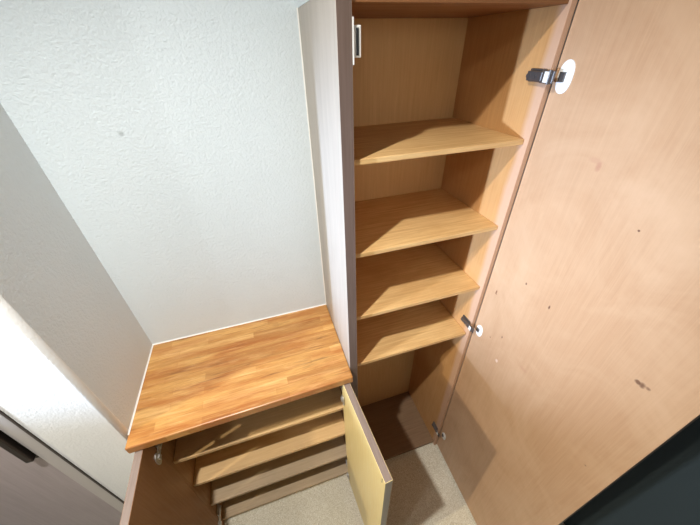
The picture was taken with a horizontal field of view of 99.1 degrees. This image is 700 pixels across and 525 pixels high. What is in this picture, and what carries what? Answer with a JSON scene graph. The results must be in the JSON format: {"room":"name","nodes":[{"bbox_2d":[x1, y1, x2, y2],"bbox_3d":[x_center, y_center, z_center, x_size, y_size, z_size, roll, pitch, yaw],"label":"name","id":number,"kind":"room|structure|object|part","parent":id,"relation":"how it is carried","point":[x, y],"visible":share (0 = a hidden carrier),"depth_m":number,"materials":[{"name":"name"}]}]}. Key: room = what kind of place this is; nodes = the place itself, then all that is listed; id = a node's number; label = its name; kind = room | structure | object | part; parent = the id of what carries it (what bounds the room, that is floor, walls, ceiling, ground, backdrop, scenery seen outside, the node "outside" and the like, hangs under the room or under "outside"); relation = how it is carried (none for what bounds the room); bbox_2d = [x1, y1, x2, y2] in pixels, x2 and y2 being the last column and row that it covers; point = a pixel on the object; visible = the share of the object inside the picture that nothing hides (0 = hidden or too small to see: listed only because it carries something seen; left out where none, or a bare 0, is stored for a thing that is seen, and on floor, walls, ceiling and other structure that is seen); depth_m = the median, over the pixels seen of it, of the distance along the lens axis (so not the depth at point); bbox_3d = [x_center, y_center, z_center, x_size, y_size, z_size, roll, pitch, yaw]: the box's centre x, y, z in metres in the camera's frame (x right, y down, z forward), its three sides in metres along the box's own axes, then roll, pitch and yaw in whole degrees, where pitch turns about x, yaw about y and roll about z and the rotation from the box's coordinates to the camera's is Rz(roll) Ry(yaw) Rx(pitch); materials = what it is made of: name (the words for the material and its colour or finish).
{"room":"entrance hall","nodes":[
{"label":"entrance hall","id":0,"kind":"room"},
{"bbox_2d":[0,103,151,500],"bbox_3d":[-0.788,0.144,0.804,0.164,2.552,0.387,-12,37,-14],"label":"wall","id":1,"kind":"structure","parent":0,"point":[51,275],"depth_m":0.73,"materials":[{"name":"white paint"}]},
{"bbox_2d":[0,0,575,375],"bbox_3d":[-0.021,-0.119,1.139,1.558,2.552,0.044,-12,37,-14],"label":"wall","id":2,"kind":"structure","parent":0,"point":[173,134],"depth_m":0.80,"materials":[{"name":"white paint"}]},
{"bbox_2d":[127,8,325,434],"bbox_3d":[-0.385,-0.057,0.792,0.678,0.977,0.343,-12,37,-14],"label":"trim","id":3,"kind":"structure","parent":2,"relation":"attached to","point":[297,8],"depth_m":1.02,"materials":[{"name":"white"}]},
{"bbox_2d":[224,376,564,524],"bbox_3d":[-0.702,1.782,0.747,3.784,0.044,2.332,-12,37,-14],"label":"floor","id":4,"kind":"structure","parent":0,"point":[424,491],"depth_m":1.49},
{"bbox_2d":[120,383,392,524],"bbox_3d":[-0.305,0.827,1.235,0.688,0.917,0.674,-12,37,-14],"label":"cabinet","id":5,"kind":"object","parent":4,"relation":"on","point":[213,475],"visible":0.72,"depth_m":1.19,"materials":[{"name":"brown wood"}]},
{"bbox_2d":[154,449,161,464],"bbox_3d":[-0.601,0.610,0.939,0.009,0.049,0.042,-12,37,-14],"label":"hinge","id":6,"kind":"object","parent":5,"relation":"on","point":[157,452],"depth_m":0.93,"materials":[{"name":"silver metal"}]},
{"bbox_3d":[-0.614,0.593,0.964,0.011,0.021,0.070,-12,37,-14],"label":"hinge arm","id":7,"kind":"part","parent":5,"relation":"part of","materials":[{"name":"silver metal"}]},
{"bbox_3d":[-0.555,0.966,1.014,0.022,0.865,0.325,-13,37,-15],"label":"door","id":8,"kind":"part","parent":5,"relation":"part of","materials":[{"name":"brown wood"}]},
{"bbox_3d":[-0.674,0.798,1.289,0.022,0.917,0.334,-12,37,-14],"label":"panel","id":9,"kind":"part","parent":5,"relation":"part of","materials":[{"name":"brown wood"}]},
{"bbox_3d":[-0.598,1.153,1.367,0.011,0.021,0.070,-12,37,-14],"label":"hinge arm","id":10,"kind":"part","parent":5,"relation":"part of","materials":[{"name":"silver metal"}]},
{"bbox_2d":[125,305,352,452],"bbox_3d":[-0.367,0.363,1.070,0.677,0.030,0.383,-12,37,-14],"label":"countertop","id":11,"kind":"structure","parent":5,"relation":"on","point":[200,382],"depth_m":1.02,"materials":[{"name":"brown wood"}]},
{"bbox_2d":[173,386,342,463],"bbox_3d":[-0.367,0.563,1.250,0.636,0.016,0.309,-12,37,-14],"label":"shelf","id":12,"kind":"object","parent":5,"relation":"attached to","point":[286,415],"depth_m":1.15,"materials":[{"name":"brown wood"}]},
{"bbox_2d":[194,410,344,486],"bbox_3d":[-0.362,0.738,1.376,0.636,0.016,0.309,-12,37,-14],"label":"shelf","id":13,"kind":"object","parent":5,"relation":"attached to","point":[241,456],"depth_m":1.28,"materials":[{"name":"brown wood"}]},
{"bbox_2d":[211,436,346,505],"bbox_3d":[-0.356,0.922,1.508,0.636,0.016,0.309,-12,37,-14],"label":"shelf","id":14,"kind":"object","parent":5,"relation":"attached to","point":[253,478],"depth_m":1.41,"materials":[{"name":"brown wood"}]},
{"bbox_3d":[-0.351,1.082,1.622,0.636,0.018,0.311,-12,37,-14],"label":"panel","id":15,"kind":"part","parent":5,"relation":"part of","materials":[{"name":"brown wood"}]},
{"bbox_3d":[-0.049,0.670,1.443,0.017,0.917,0.334,-12,37,-14],"label":"panel","id":16,"kind":"part","parent":5,"relation":"part of","materials":[{"name":"brown wood"}]},
{"bbox_3d":[0.052,0.842,1.161,0.024,0.865,0.326,-14,38,-17],"label":"door","id":17,"kind":"part","parent":5,"relation":"part of","materials":[{"name":"yellow wood"}]},
{"bbox_2d":[298,0,699,524],"bbox_3d":[0.273,0.348,1.001,0.513,1.940,0.862,-12,37,-14],"label":"tall cabinet","id":18,"kind":"object","parent":4,"relation":"on","point":[581,362],"visible":0.97,"depth_m":0.76,"materials":[{"name":"beige laminate"}]},
{"bbox_3d":[-0.038,0.256,1.154,0.028,1.925,0.334,-12,37,-14],"label":"panel","id":19,"kind":"part","parent":18,"relation":"part of","materials":[{"name":"beige laminate"}]},
{"bbox_3d":[0.211,0.974,1.765,0.451,0.018,0.316,-12,37,-14],"label":"panel","id":20,"kind":"part","parent":18,"relation":"part of","materials":[{"name":"brown wood"}]},
{"bbox_3d":[0.140,0.128,1.345,0.451,1.903,0.005,-12,37,-14],"label":"panel","id":21,"kind":"part","parent":18,"relation":"part of","materials":[{"name":"brown wood"}]},
{"bbox_2d":[357,300,465,366],"bbox_3d":[0.189,0.236,1.234,0.451,0.013,0.316,-12,37,-14],"label":"shelf","id":22,"kind":"object","parent":18,"relation":"attached to","point":[386,335],"depth_m":1.18,"materials":[{"name":"brown wood"}]},
{"bbox_2d":[356,243,479,319],"bbox_3d":[0.184,0.045,1.097,0.451,0.013,0.316,-12,37,-14],"label":"shelf","id":23,"kind":"object","parent":18,"relation":"attached to","point":[386,282],"depth_m":1.06,"materials":[{"name":"brown wood"}]},
{"bbox_2d":[355,188,497,257],"bbox_3d":[0.178,-0.145,0.960,0.451,0.013,0.316,-12,37,-14],"label":"shelf","id":24,"kind":"object","parent":18,"relation":"attached to","point":[401,219],"depth_m":0.93,"materials":[{"name":"brown wood"}]},
{"bbox_3d":[0.461,0.900,1.602,0.012,0.022,0.070,-12,37,-14],"label":"hinge arm","id":25,"kind":"part","parent":18,"relation":"part of","materials":[{"name":"silver metal"}]},
{"bbox_2d":[354,118,523,165],"bbox_3d":[0.172,-0.344,0.817,0.451,0.013,0.316,-12,37,-14],"label":"shelf","id":26,"kind":"object","parent":18,"relation":"attached to","point":[388,139],"depth_m":0.77,"materials":[{"name":"brown wood"}]},
{"bbox_3d":[0.167,-0.563,0.656,0.451,0.020,0.322,-12,37,-14],"label":"panel","id":27,"kind":"part","parent":18,"relation":"part of","materials":[{"name":"brown wood"}]},
{"bbox_3d":[0.442,0.233,1.122,0.012,0.022,0.070,-12,37,-14],"label":"hinge arm","id":28,"kind":"part","parent":18,"relation":"part of","materials":[{"name":"silver metal"}]},
{"bbox_2d":[468,325,482,336],"bbox_3d":[0.466,0.247,1.103,0.051,0.052,0.022,20,41,27],"label":"hinge","id":29,"kind":"object","parent":18,"relation":"on","point":[477,331],"depth_m":1.10,"materials":[{"name":"silver metal"}]},
{"bbox_3d":[0.411,0.164,1.265,0.014,1.925,0.334,-12,37,-14],"label":"panel","id":30,"kind":"part","parent":18,"relation":"part of","materials":[{"name":"beige laminate"}]},
{"bbox_3d":[0.421,-0.410,0.658,0.014,0.026,0.071,-12,37,-14],"label":"hinge arm","id":31,"kind":"part","parent":18,"relation":"part of","materials":[{"name":"silver metal"}]},
{"bbox_2d":[542,59,575,93],"bbox_3d":[0.442,-0.393,0.634,0.032,0.063,0.046,-12,37,-14],"label":"hinge","id":32,"kind":"object","parent":18,"relation":"on","point":[563,80],"depth_m":0.64,"materials":[{"name":"silver metal"}]},
{"bbox_3d":[0.553,0.389,0.923,0.020,1.930,0.526,-11,37,-12],"label":"door","id":33,"kind":"part","parent":18,"relation":"part of","materials":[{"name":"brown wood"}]},
{"bbox_2d":[297,0,578,8],"bbox_3d":[0.337,-0.863,0.509,0.880,0.627,0.334,-12,37,-14],"label":"wall","id":34,"kind":"structure","parent":0,"point":[299,2],"depth_m":0.69,"materials":[{"name":"white paper"}]},
{"bbox_2d":[563,417,699,524],"bbox_3d":[1.090,0.353,0.436,0.044,2.552,2.332,-12,37,-14],"label":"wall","id":35,"kind":"structure","parent":0,"point":[664,488],"depth_m":0.98,"materials":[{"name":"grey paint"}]},
{"bbox_3d":[-1.307,-0.576,0.092,0.875,0.528,0.387,-12,37,-14],"label":"wall","id":36,"kind":"structure","parent":0,"visible":0},
{"bbox_2d":[0,410,123,524],"bbox_3d":[-1.228,0.548,0.714,0.872,2.022,0.090,-12,37,-14],"label":"door","id":37,"kind":"structure","parent":36,"relation":"in","point":[39,485],"depth_m":0.90,"materials":[{"name":"grey wood"}]},
{"bbox_3d":[-0.860,0.346,0.672,0.029,0.471,0.023,-12,37,-14],"label":"handle","id":38,"kind":"part","parent":37,"relation":"part of","materials":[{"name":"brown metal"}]}
]}

